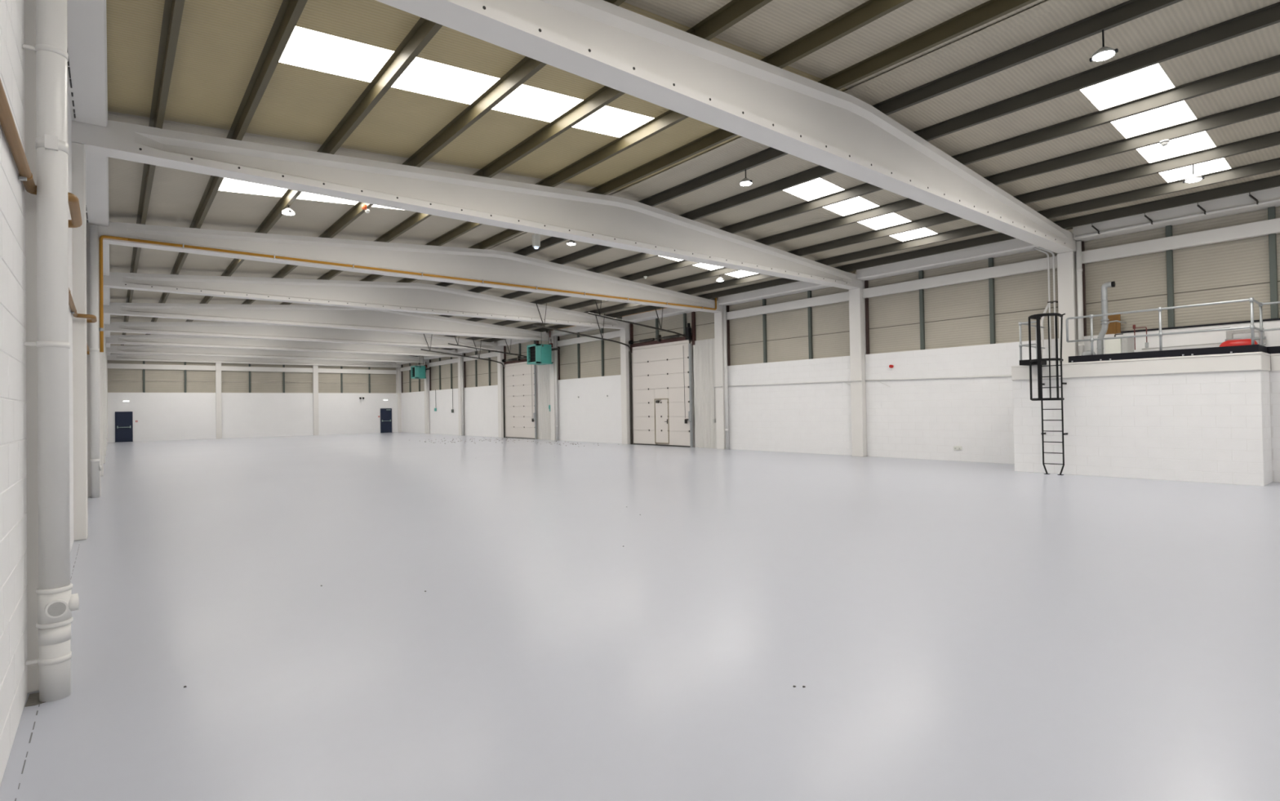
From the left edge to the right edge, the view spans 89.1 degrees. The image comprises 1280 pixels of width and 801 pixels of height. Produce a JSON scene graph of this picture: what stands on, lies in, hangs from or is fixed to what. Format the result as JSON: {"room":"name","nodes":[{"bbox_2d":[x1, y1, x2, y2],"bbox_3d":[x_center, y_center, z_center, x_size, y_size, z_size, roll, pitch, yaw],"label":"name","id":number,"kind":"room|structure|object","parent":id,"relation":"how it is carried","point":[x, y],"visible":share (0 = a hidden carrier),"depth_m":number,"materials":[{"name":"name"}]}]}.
{"room":"empty warehouse","nodes":[
{"label":"empty warehouse","id":0,"kind":"room"},
{"bbox_2d":[0,0,74,785],"bbox_3d":[-16.181,-0.951,19.096,0.194,6.300,63.400,0,-1,-39],"label":"wall","id":1,"kind":"structure","parent":0,"point":[13,460],"depth_m":3.47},
{"bbox_2d":[0,79,97,354],"bbox_3d":[-6.193,-1.190,7.161,0.247,0.118,16.875,0,-1,-39],"label":"gas pipe","id":2,"kind":"object","parent":1,"relation":"attached to","point":[6,120],"visible":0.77,"depth_m":3.61,"materials":[{"name":"metal"}]},
{"bbox_2d":[22,0,79,702],"bbox_3d":[-3.610,-1.092,3.983,0.245,5.800,0.197,0,-1,-39],"label":"downpipe","id":3,"kind":"object","parent":1,"relation":"attached to","point":[55,602],"visible":1,"depth_m":3.94,"materials":[{"name":"white plastic"}]},
{"bbox_2d":[66,0,110,355],"bbox_3d":[-16.077,-3.774,19.252,0.580,0.315,62.360,0,-1,-39],"label":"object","id":4,"kind":"structure","parent":1,"relation":"attached to","point":[86,20],"depth_m":8.12,"materials":[{"name":"paint"}]},
{"bbox_2d":[107,352,398,442],"bbox_3d":[-28.344,-0.873,49.912,20.200,7.300,0.440,0,-1,-39],"label":"wall","id":5,"kind":"structure","parent":0,"point":[169,400],"depth_m":48.78,"materials":[{"name":"paint"}]},
{"bbox_2d":[115,411,133,442],"bbox_3d":[-35.012,1.785,44.120,0.940,2.060,0.150,0,-1,-39],"label":"door","id":6,"kind":"structure","parent":5,"relation":"in","point":[123,420],"depth_m":44.14,"materials":[{"name":"blue paint"}]},
{"bbox_2d":[380,408,391,432],"bbox_3d":[-21.496,1.700,55.110,0.940,2.060,0.150,0,-1,-39],"label":"door","id":7,"kind":"structure","parent":5,"relation":"in","point":[385,413],"depth_m":55.12,"materials":[{"name":"blue paint"}]},
{"bbox_2d":[400,350,505,437],"bbox_3d":[-14.458,-0.766,48.559,0.360,6.600,18.890,0,-1,-39],"label":"wall","id":8,"kind":"structure","parent":0,"point":[481,376],"depth_m":47.40,"materials":[{"name":"grey paint"}]},
{"bbox_2d":[451,387,453,412],"bbox_3d":[-13.651,-0.010,47.295,0.110,1.790,0.220,0,-1,-39],"label":"conduit","id":9,"kind":"object","parent":8,"relation":"attached to","point":[452,410],"visible":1,"depth_m":47.31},
{"bbox_2d":[461,353,463,435],"bbox_3d":[-12.480,-0.423,45.717,0.146,5.780,0.142,0,-1,-39],"label":"downpipe","id":10,"kind":"object","parent":8,"relation":"attached to","point":[462,381],"visible":1,"depth_m":45.67,"materials":[{"name":"white plastic"}]},
{"bbox_2d":[505,340,551,439],"bbox_3d":[-6.480,-1.016,38.809,0.280,6.600,6.410,0,-1,-39],"label":"wall","id":11,"kind":"structure","parent":0,"point":[543,371],"depth_m":37.63,"materials":[{"name":"white paint"}]},
{"bbox_2d":[420,333,538,439],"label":"door","id":12,"kind":"structure","parent":11,"relation":"in","point":[519,377],"depth_m":39.56,"materials":[{"name":"metal"}]},
{"bbox_2d":[556,328,622,443],"bbox_3d":[-2.450,-1.144,33.788,0.360,6.600,6.570,0,-1,-39],"label":"wall","id":13,"kind":"structure","parent":0,"point":[589,367],"depth_m":33.82,"materials":[{"name":"grey paint"}]},
{"bbox_2d":[554,336,558,440],"bbox_3d":[-4.641,-0.670,36.074,0.146,5.780,0.142,0,-1,-39],"label":"downpipe","id":14,"kind":"object","parent":13,"relation":"attached to","point":[555,337],"visible":1,"depth_m":36.02,"materials":[{"name":"white plastic"}]},
{"bbox_2d":[0,431,1279,800],"bbox_3d":[-8.366,2.249,25.366,20.200,0.200,63.400,0,-1,-39],"label":"floor","id":15,"kind":"structure","parent":0,"point":[951,630],"depth_m":5.01,"materials":[{"name":"grey paint"}]},
{"bbox_2d":[24,0,39,693],"bbox_3d":[-3.982,-0.951,4.335,0.160,5.539,0.650,0,-1,-39],"label":"column","id":16,"kind":"structure","parent":15,"relation":"on","point":[30,122],"depth_m":4.05,"materials":[{"name":"metal"}]},
{"bbox_2d":[24,692,44,706],"bbox_3d":[-3.653,1.807,3.948,0.105,0.002,0.235,0,-1,-39],"label":"floor stain","id":17,"kind":"structure","parent":15,"relation":"on","point":[33,698],"depth_m":3.92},
{"bbox_2d":[14,546,79,800],"bbox_3d":[-4.571,1.837,5.095,0.007,0.001,9.345,0,-1,-39],"label":"joint","id":18,"kind":"object","parent":15,"relation":"on","point":[78,546],"visible":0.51,"depth_m":3.45,"materials":[{"name":"grey"}]},
{"bbox_2d":[71,142,88,540],"bbox_3d":[-7.939,-0.827,9.203,0.160,5.539,0.400,0,-1,-39],"label":"column","id":19,"kind":"structure","parent":15,"relation":"on","point":[80,500],"depth_m":9.05,"materials":[{"name":"metal"}]},
{"bbox_2d":[86,237,100,497],"bbox_3d":[-11.837,-0.703,14.061,0.240,5.539,0.400,0,-1,-39],"label":"column","id":20,"kind":"structure","parent":15,"relation":"on","point":[88,358],"depth_m":13.88,"materials":[{"name":"metal"}]},
{"bbox_2d":[89,225,101,497],"bbox_3d":[-11.585,-0.831,13.831,0.183,5.780,0.157,0,-1,-39],"label":"downpipe","id":21,"kind":"object","parent":15,"relation":"on","point":[95,467],"visible":1,"depth_m":13.78,"materials":[{"name":"white plastic"}]},
{"bbox_2d":[99,351,103,475],"bbox_3d":[-15.823,-0.578,18.964,0.240,5.539,0.400,0,-1,-39],"label":"column","id":22,"kind":"structure","parent":15,"relation":"on","point":[100,353],"depth_m":18.85,"materials":[{"name":"metal"}]},
{"bbox_2d":[102,313,105,463],"bbox_3d":[-19.935,-0.448,24.023,0.240,5.539,0.400,0,-1,-39],"label":"column","id":23,"kind":"structure","parent":15,"relation":"on","point":[104,432],"depth_m":23.93,"materials":[{"name":"metal"}]},
{"bbox_2d":[104,330,106,455],"bbox_3d":[-23.946,-0.322,28.957,0.240,5.539,0.400,0,-1,-39],"label":"column","id":24,"kind":"structure","parent":15,"relation":"on","point":[104,331],"depth_m":28.87,"materials":[{"name":"metal"}]},
{"bbox_2d":[105,337,106,449],"bbox_3d":[-27.529,-0.329,33.443,0.183,5.780,0.157,0,-1,-39],"label":"downpipe","id":25,"kind":"object","parent":15,"relation":"on","point":[105,338],"visible":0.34,"depth_m":33.45,"materials":[{"name":"white plastic"}]},
{"bbox_2d":[106,393,106,434],"bbox_3d":[-27.774,-0.202,33.666,0.240,5.539,0.400,0,-1,-39],"label":"column","id":26,"kind":"structure","parent":15,"relation":"on","point":[106,393],"depth_m":33.58,"materials":[{"name":"metal"}]},
{"bbox_2d":[106,352,107,445],"bbox_3d":[-31.823,-0.074,38.647,0.240,5.539,0.400,0,-1,-39],"label":"column","id":27,"kind":"structure","parent":15,"relation":"on","point":[106,353],"depth_m":38.57,"materials":[{"name":"metal"}]},
{"bbox_2d":[106,360,107,427],"bbox_3d":[-35.828,0.052,43.573,0.240,5.539,0.400,0,-1,-39],"label":"column","id":28,"kind":"structure","parent":15,"relation":"on","point":[107,360],"depth_m":43.50,"materials":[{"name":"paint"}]},
{"bbox_2d":[215,362,222,438],"bbox_3d":[-30.861,0.010,47.624,0.340,5.560,0.220,0,-1,-39],"label":"column","id":29,"kind":"structure","parent":15,"relation":"on","point":[218,365],"depth_m":47.54,"materials":[{"name":"metal"}]},
{"bbox_2d":[312,365,319,435],"bbox_3d":[-25.802,-0.022,51.738,0.360,5.560,0.220,0,-1,-39],"label":"column","id":30,"kind":"structure","parent":15,"relation":"on","point":[315,368],"depth_m":51.64,"materials":[{"name":"metal"}]},
{"bbox_2d":[396,367,401,431],"bbox_3d":[-20.630,-0.044,55.942,0.430,5.539,0.420,0,-1,-39],"label":"column","id":31,"kind":"structure","parent":15,"relation":"on","point":[398,372],"depth_m":55.74,"materials":[{"name":"metal"}]},
{"bbox_2d":[106,353,401,368],"bbox_3d":[-28.270,-3.310,49.802,19.900,1.088,0.400,0,-1,-39],"label":"roof beam","id":32,"kind":"structure","parent":31,"relation":"on","point":[122,357],"depth_m":48.63,"materials":[{"name":"metal"}]},
{"bbox_2d":[423,362,429,433],"bbox_3d":[-16.626,-0.170,51.016,0.430,5.539,0.420,0,-1,-39],"label":"column","id":33,"kind":"structure","parent":15,"relation":"on","point":[427,373],"depth_m":50.81,"materials":[{"name":"metal"}]},
{"bbox_2d":[106,345,429,363],"bbox_3d":[-24.265,-3.436,44.876,19.900,1.088,0.400,0,-1,-39],"label":"roof beam","id":34,"kind":"structure","parent":33,"relation":"on","point":[138,349],"depth_m":43.60,"materials":[{"name":"metal"}]},
{"bbox_2d":[410,361,431,378],"bbox_3d":[-16.942,-2.551,50.258,1.047,1.712,1.451,0,-1,-39],"label":"heater","id":35,"kind":"object","parent":34,"relation":"hanging from","point":[416,371],"visible":1,"depth_m":50.11,"materials":[{"name":"teal metal"}]},
{"bbox_2d":[457,356,464,435],"bbox_3d":[-12.577,-0.297,46.035,0.430,5.539,0.420,0,-1,-39],"label":"column","id":36,"kind":"structure","parent":15,"relation":"on","point":[459,357],"depth_m":45.85,"materials":[{"name":"metal"}]},
{"bbox_2d":[105,334,463,357],"bbox_3d":[-20.217,-3.563,39.895,19.900,1.088,0.400,0,-1,-39],"label":"roof beam","id":37,"kind":"structure","parent":36,"relation":"on","point":[143,340],"depth_m":38.40,"materials":[{"name":"metal"}]},
{"bbox_2d":[497,350,504,437],"bbox_3d":[-8.749,-0.418,41.326,0.430,5.539,0.420,0,-1,-39],"label":"column","id":38,"kind":"structure","parent":15,"relation":"on","point":[500,355],"depth_m":41.11,"materials":[{"name":"paint"}]},
{"bbox_2d":[104,321,503,350],"bbox_3d":[-16.388,-3.684,35.186,19.900,1.088,0.400,0,-1,-39],"label":"roof beam","id":39,"kind":"structure","parent":38,"relation":"on","point":[213,329],"depth_m":33.66,"materials":[{"name":"metal"}]},
{"bbox_2d":[428,436,598,446],"bbox_3d":[-7.960,2.260,35.676,5.207,0.019,16.107,0,-1,-39],"label":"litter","id":40,"kind":"object","parent":15,"relation":"on","point":[458,437],"visible":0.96,"depth_m":35.97,"materials":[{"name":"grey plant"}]},
{"bbox_2d":[549,340,558,440],"bbox_3d":[-4.738,-0.544,36.392,0.430,5.539,0.420,0,-1,-39],"label":"column","id":41,"kind":"structure","parent":15,"relation":"on","point":[553,413],"depth_m":36.18,"materials":[{"name":"metal"}]},
{"bbox_2d":[103,302,557,341],"bbox_3d":[-12.377,-3.810,30.252,19.900,1.088,0.400,0,-1,-39],"label":"roof beam","id":42,"kind":"structure","parent":41,"relation":"on","point":[300,315],"depth_m":28.88,"materials":[{"name":"metal"}]},
{"bbox_2d":[526,338,559,364],"bbox_3d":[-5.217,-2.896,35.553,1.350,1.816,1.531,0,-1,-39],"label":"heater","id":43,"kind":"object","parent":42,"relation":"hanging from","point":[536,353],"visible":0.96,"depth_m":35.34,"materials":[{"name":"teal metal"}]},
{"bbox_2d":[529,346,535,362],"bbox_3d":[-5.714,-2.515,35.462,0.140,0.850,0.830,0,-1,-39],"label":"vent","id":44,"kind":"object","parent":43,"relation":"attached to","point":[532,348],"depth_m":35.53,"materials":[{"name":"black"}]},
{"bbox_2d":[620,328,630,444],"bbox_3d":[-0.626,-0.673,31.334,0.430,5.539,0.420,0,-1,-39],"label":"column","id":45,"kind":"structure","parent":15,"relation":"on","point":[625,332],"depth_m":31.14,"materials":[{"name":"paint"}]},
{"bbox_2d":[102,271,630,328],"bbox_3d":[-8.264,-3.940,25.192,19.900,1.088,0.404,0,-1,-39],"label":"roof beam","id":46,"kind":"structure","parent":45,"relation":"on","point":[423,298],"depth_m":23.65,"materials":[{"name":"metal"}]},
{"bbox_2d":[714,311,725,448],"bbox_3d":[3.360,-0.799,26.431,0.430,5.539,0.420,0,-1,-39],"label":"column","id":47,"kind":"structure","parent":15,"relation":"on","point":[718,317],"depth_m":26.25,"materials":[{"name":"metal"}]},
{"bbox_2d":[86,221,723,312],"bbox_3d":[-4.280,-4.065,20.291,19.900,1.088,0.400,0,-1,-39],"label":"roof beam","id":48,"kind":"structure","parent":47,"relation":"on","point":[491,265],"depth_m":18.42,"materials":[{"name":"metal"}]},
{"bbox_2d":[98,235,716,351],"bbox_3d":[-4.280,-2.585,19.950,18.949,3.000,0.080,0,-1,-39],"label":"gas pipe","id":49,"kind":"object","parent":48,"relation":"attached to","point":[100,239],"visible":0.98,"depth_m":16.18,"materials":[{"name":"metal"}]},
{"bbox_2d":[848,288,866,456],"bbox_3d":[7.289,-0.922,21.598,0.430,5.539,0.420,0,-1,-39],"label":"column","id":50,"kind":"structure","parent":15,"relation":"on","point":[856,301],"depth_m":21.42,"materials":[{"name":"metal"}]},
{"bbox_2d":[71,120,864,289],"bbox_3d":[-0.349,-4.189,15.456,19.900,1.088,0.404,0,-1,-39],"label":"roof beam","id":51,"kind":"structure","parent":50,"relation":"on","point":[607,220],"depth_m":12.81,"materials":[{"name":"metal"}]},
{"bbox_2d":[1019,312,1067,475],"bbox_3d":[9.391,-0.144,15.175,0.875,3.756,0.884,0,-1,-39],"label":"ladder","id":52,"kind":"object","parent":15,"relation":"on","point":[1039,362],"visible":1,"depth_m":15.01,"materials":[{"name":"black metal"}]},
{"bbox_2d":[1057,251,1078,363],"bbox_3d":[11.149,-1.044,16.850,0.430,5.539,0.360,0,-1,-39],"label":"column","id":53,"kind":"structure","parent":15,"relation":"on","point":[1066,261],"depth_m":16.71,"materials":[{"name":"metal"}]},
{"bbox_2d":[375,0,1076,253],"bbox_3d":[3.529,-4.311,10.685,19.900,1.088,0.404,0,-1,-39],"label":"roof beam","id":54,"kind":"structure","parent":53,"relation":"on","point":[603,42],"depth_m":8.77,"materials":[{"name":"metal"}]},
{"bbox_2d":[633,297,718,448],"bbox_3d":[1.630,-1.272,28.832,0.280,6.600,6.370,0,-1,-39],"label":"wall","id":55,"kind":"structure","parent":0,"point":[704,348],"depth_m":27.51,"materials":[{"name":"white paint"}]},
{"bbox_2d":[532,299,695,447],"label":"door","id":56,"kind":"structure","parent":55,"relation":"in","point":[661,377],"depth_m":29.27,"materials":[{"name":"metal"}]},
{"bbox_2d":[106,0,1279,362],"bbox_3d":[-8.478,-4.604,25.451,20.200,1.530,63.600,0,-1,-39],"label":"ceiling","id":57,"kind":"structure","parent":0,"point":[995,86],"depth_m":10.83,"materials":[{"name":"beige metal"}]},
{"bbox_2d":[281,204,294,215],"bbox_3d":[-7.525,-4.097,13.915,0.256,0.220,0.254,-1,-1,3],"label":"pendant lamp","id":58,"kind":"object","parent":57,"relation":"hanging from","point":[287,211],"visible":1,"depth_m":13.86,"materials":[{"name":"grey plastic"}]},
{"bbox_2d":[282,211,294,215],"bbox_3d":[-7.524,-3.998,13.914,0.236,0.023,0.232,0,-1,-39],"label":"diffuser","id":59,"kind":"object","parent":58,"relation":"attached to","point":[287,213],"depth_m":13.87,"materials":[{"name":"white plastic"}]},
{"bbox_2d":[218,177,400,209],"bbox_3d":[-6.133,-4.509,14.594,5.780,0.441,1.000,0,-1,-39],"label":"window","id":60,"kind":"structure","parent":57,"relation":"attached to","point":[227,184],"depth_m":13.48,"materials":[{"name":"white"}]},
{"bbox_2d":[361,204,369,213],"bbox_3d":[-6.064,-4.229,14.385,0.158,0.169,0.097,0,-1,-39],"label":"detector","id":61,"kind":"object","parent":57,"relation":"attached to","point":[363,206],"visible":1,"depth_m":14.35,"materials":[{"name":"orange plastic"}]},
{"bbox_2d":[279,26,653,137],"bbox_3d":[-2.242,-4.631,9.807,5.780,0.441,1.000,0,-1,-39],"label":"window","id":62,"kind":"structure","parent":57,"relation":"attached to","point":[306,48],"depth_m":9.27,"materials":[{"name":"white"}]},
{"bbox_2d":[532,233,540,248],"bbox_3d":[-2.839,-4.387,17.590,0.249,0.558,0.140,0,-1,-39],"label":"sensor","id":63,"kind":"object","parent":57,"relation":"attached to","point":[535,237],"visible":0.88,"depth_m":17.56,"materials":[{"name":"white plastic"}]},
{"bbox_2d":[566,240,575,245],"bbox_3d":[-1.960,-4.548,18.528,0.256,0.215,0.254,-1,-1,3],"label":"pendant lamp","id":64,"kind":"object","parent":57,"relation":"hanging from","point":[571,242],"visible":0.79,"depth_m":18.44,"materials":[{"name":"grey plastic"}]},
{"bbox_2d":[658,255,756,277],"bbox_3d":[1.579,-4.557,20.864,5.780,0.441,1.000,0,-1,-39],"label":"window","id":65,"kind":"structure","parent":57,"relation":"attached to","point":[740,273],"depth_m":22.03,"materials":[{"name":"white glass"}]},
{"bbox_2d":[715,277,724,281],"bbox_3d":[2.703,-4.147,21.974,0.256,0.226,0.254,-1,-1,3],"label":"pendant lamp","id":66,"kind":"object","parent":57,"relation":"hanging from","point":[719,279],"visible":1,"depth_m":21.89,"materials":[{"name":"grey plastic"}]},
{"bbox_2d":[739,169,751,186],"bbox_3d":[2.184,-4.615,13.430,0.256,0.312,0.254,-1,-1,3],"label":"pendant lamp","id":67,"kind":"object","parent":57,"relation":"hanging from","point":[744,182],"visible":1,"depth_m":13.36,"materials":[{"name":"grey plastic"}]},
{"bbox_2d":[740,181,751,186],"bbox_3d":[2.187,-4.471,13.428,0.236,0.023,0.232,0,-1,-39],"label":"diffuser","id":68,"kind":"object","parent":67,"relation":"attached to","point":[742,183],"depth_m":13.37,"materials":[{"name":"white plastic"}]},
{"bbox_2d":[783,177,936,241],"bbox_3d":[5.471,-4.680,16.078,5.780,0.441,1.000,0,-1,-39],"label":"window","id":69,"kind":"structure","parent":57,"relation":"attached to","point":[817,188],"depth_m":15.81,"materials":[{"name":"white"}]},
{"bbox_2d":[1089,29,1118,62],"bbox_3d":[6.120,-4.713,8.589,0.256,0.364,0.254,-1,-1,3],"label":"pendant lamp","id":70,"kind":"object","parent":57,"relation":"hanging from","point":[1104,53],"visible":1,"depth_m":8.55,"materials":[{"name":"grey plastic"}]},
{"bbox_2d":[1093,50,1115,61],"bbox_3d":[6.123,-4.543,8.587,0.236,0.023,0.232,0,-1,-39],"label":"diffuser","id":71,"kind":"object","parent":70,"relation":"attached to","point":[1100,55],"depth_m":8.55,"materials":[{"name":"white plastic"}]},
{"bbox_2d":[1080,63,1231,182],"bbox_3d":[9.198,-4.797,11.493,5.780,0.441,1.000,0,-1,-39],"label":"window","id":72,"kind":"structure","parent":57,"relation":"attached to","point":[1150,80],"depth_m":11.13,"materials":[{"name":"white"}]},
{"bbox_2d":[1159,139,1169,146],"bbox_3d":[9.274,-4.549,11.496,0.140,0.110,0.136,0,-1,-39],"label":"pendant lamp","id":73,"kind":"object","parent":57,"relation":"attached to","point":[1165,142],"visible":1,"depth_m":11.46,"materials":[{"name":"grey plastic"}]},
{"bbox_2d":[1182,164,1204,182],"bbox_3d":[10.518,-4.329,12.361,0.256,0.322,0.254,-1,-1,3],"label":"pendant lamp","id":74,"kind":"object","parent":57,"relation":"hanging from","point":[1194,177],"visible":1,"depth_m":12.31,"materials":[{"name":"grey plastic"}]},
{"bbox_2d":[1185,177,1201,182],"bbox_3d":[10.521,-4.180,12.359,0.236,0.023,0.232,0,-1,-39],"label":"diffuser","id":75,"kind":"object","parent":74,"relation":"attached to","point":[1188,180],"depth_m":12.33,"materials":[{"name":"white plastic"}]},
{"bbox_2d":[726,206,1279,463],"bbox_3d":[9.444,-1.518,19.156,0.360,6.600,18.610,0,-1,-39],"label":"wall","id":76,"kind":"structure","parent":0,"point":[961,319],"depth_m":19.14,"materials":[{"name":"white"}]},
{"bbox_2d":[549,307,665,337],"bbox_3d":[-1.106,-3.808,31.132,0.055,0.418,12.308,0,-1,-39],"label":"gas pipe","id":77,"kind":"object","parent":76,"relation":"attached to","point":[663,308],"visible":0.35,"depth_m":30.24,"materials":[{"name":"metal"}]},
{"bbox_2d":[723,305,728,449],"bbox_3d":[3.457,-0.925,26.113,0.146,5.780,0.142,0,-1,-39],"label":"downpipe","id":78,"kind":"object","parent":76,"relation":"attached to","point":[726,429],"visible":1,"depth_m":26.06,"materials":[{"name":"white plastic"}]},
{"bbox_2d":[395,186,1279,364],"bbox_3d":[-0.916,-3.862,31.579,0.740,0.330,62.360,0,-1,-39],"label":"beam","id":79,"kind":"structure","parent":76,"relation":"attached to","point":[1015,246],"depth_m":18.13,"materials":[{"name":"metal"}]},
{"bbox_2d":[712,374,1011,422],"bbox_3d":[6.783,0.047,22.070,0.328,1.488,12.250,0,-1,-39],"label":"conduit","id":80,"kind":"object","parent":76,"relation":"attached to","point":[845,381],"visible":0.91,"depth_m":21.09,"materials":[{"name":"white metal"}]},
{"bbox_2d":[953,445,961,449],"bbox_3d":[9.333,1.391,19.093,0.042,0.100,0.215,0,-1,-39],"label":"socket","id":81,"kind":"object","parent":76,"relation":"attached to","point":[955,447],"visible":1,"depth_m":19.09,"materials":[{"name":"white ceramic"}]},
{"bbox_2d":[1075,240,1084,355],"bbox_3d":[11.211,-2.474,16.563,0.134,3.170,0.131,0,-1,-39],"label":"downpipe","id":82,"kind":"object","parent":76,"relation":"attached to","point":[1078,243],"visible":0.89,"depth_m":16.52,"materials":[{"name":"white plastic"}]},
{"bbox_2d":[1105,314,1120,334],"bbox_3d":[11.729,-1.872,16.176,0.052,0.500,0.370,0,-1,-39],"label":"board","id":83,"kind":"object","parent":76,"relation":"attached to","point":[1114,327],"visible":0.62,"depth_m":16.11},
{"bbox_2d":[1075,192,1279,237],"bbox_3d":[12.768,-4.306,14.034,0.197,0.380,5.900,0,-1,-39],"label":"pipe","id":84,"kind":"object","parent":76,"relation":"attached to","point":[1205,212],"visible":0.92,"depth_m":14.67,"materials":[{"name":"grey metal"}]},
{"bbox_2d":[1142,327,1230,349],"bbox_3d":[12.592,-1.355,15.040,0.070,0.509,1.600,0,-1,-39],"label":"pipes","id":85,"kind":"object","parent":76,"relation":"attached to","point":[1222,327],"visible":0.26,"depth_m":14.92,"materials":[{"name":"grey plastic"}]},
{"bbox_2d":[1120,318,1279,333],"bbox_3d":[13.052,-1.713,14.599,0.150,0.040,3.720,0,-1,-39],"label":"trim","id":86,"kind":"structure","parent":76,"relation":"on","point":[1270,319],"depth_m":14.82,"materials":[{"name":"black"}]},
{"bbox_2d":[1011,351,1279,485],"bbox_3d":[12.210,0.373,13.951,2.055,2.600,7.060,0,-1,-39],"label":"wall","id":87,"kind":"structure","parent":0,"point":[1211,418],"depth_m":13.84,"materials":[{"name":"white"}]},
{"bbox_2d":[1018,320,1044,365],"bbox_3d":[10.071,-1.401,16.321,1.566,1.075,0.464,0,-1,-39],"label":"guardrail","id":88,"kind":"object","parent":87,"relation":"on","point":[1020,323],"visible":0.73,"depth_m":15.99,"materials":[{"name":"metal"}]},
{"bbox_2d":[1034,246,1057,363],"bbox_3d":[10.729,-2.464,17.148,0.529,3.199,0.248,-1,-1,29],"label":"pipes","id":89,"kind":"object","parent":87,"relation":"on","point":[1048,305],"visible":0.87,"depth_m":17.07,"materials":[{"name":"white plastic"}]},
{"bbox_2d":[1080,350,1095,355],"bbox_3d":[10.938,-1.052,15.864,0.128,0.338,0.312,0,-1,-39],"label":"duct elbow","id":90,"kind":"object","parent":87,"relation":"on","point":[1087,352],"visible":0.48,"depth_m":15.84,"materials":[{"name":"metal"}]},
{"bbox_2d":[1096,281,1126,354],"bbox_3d":[11.452,-1.861,15.808,0.905,1.938,0.403,0,-1,-39],"label":"flue pipe","id":91,"kind":"object","parent":87,"relation":"on","point":[1104,319],"visible":0.94,"depth_m":15.57,"materials":[{"name":"metal"}]},
{"bbox_2d":[1104,333,1133,354],"bbox_3d":[11.442,-1.242,15.521,0.550,0.693,0.440,0,-1,-39],"label":"boiler","id":92,"kind":"object","parent":87,"relation":"on","point":[1122,344],"visible":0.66,"depth_m":15.35,"materials":[{"name":"white metal"}]},
{"bbox_2d":[1133,324,1148,350],"bbox_3d":[11.843,-1.504,15.382,0.060,0.600,0.290,0,-1,-39],"label":"pipe","id":93,"kind":"object","parent":92,"relation":"attached to","point":[1134,326],"visible":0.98,"depth_m":15.40,"materials":[{"name":"grey metal"}]},
{"bbox_2d":[1066,297,1279,355],"bbox_3d":[12.219,-1.473,13.295,1.082,1.075,5.826,0,-1,-39],"label":"guardrail","id":94,"kind":"object","parent":87,"relation":"on","point":[1261,330],"visible":0.97,"depth_m":13.62,"materials":[{"name":"metal"}]},
{"bbox_2d":[1068,344,1279,362],"bbox_3d":[11.937,-1.003,13.545,1.036,0.150,6.680,0,-1,-39],"label":"board","id":95,"kind":"object","parent":87,"relation":"on","point":[1251,348],"visible":0.89,"depth_m":13.58,"materials":[{"name":"black metal"}]},
{"bbox_2d":[1219,338,1257,346],"bbox_3d":[12.724,-1.117,13.826,0.256,0.360,0.600,0,-1,-39],"label":"vessel","id":96,"kind":"object","parent":87,"relation":"on","point":[1243,341],"visible":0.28,"depth_m":13.76,"materials":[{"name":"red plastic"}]},
{"bbox_2d":[1225,328,1266,346],"bbox_3d":[13.114,-1.241,14.076,0.178,0.600,0.650,0,-1,-39],"label":"frame","id":97,"kind":"object","parent":87,"relation":"on","point":[1229,335],"visible":0.52,"depth_m":14.10,"materials":[{"name":"grey plastic"}]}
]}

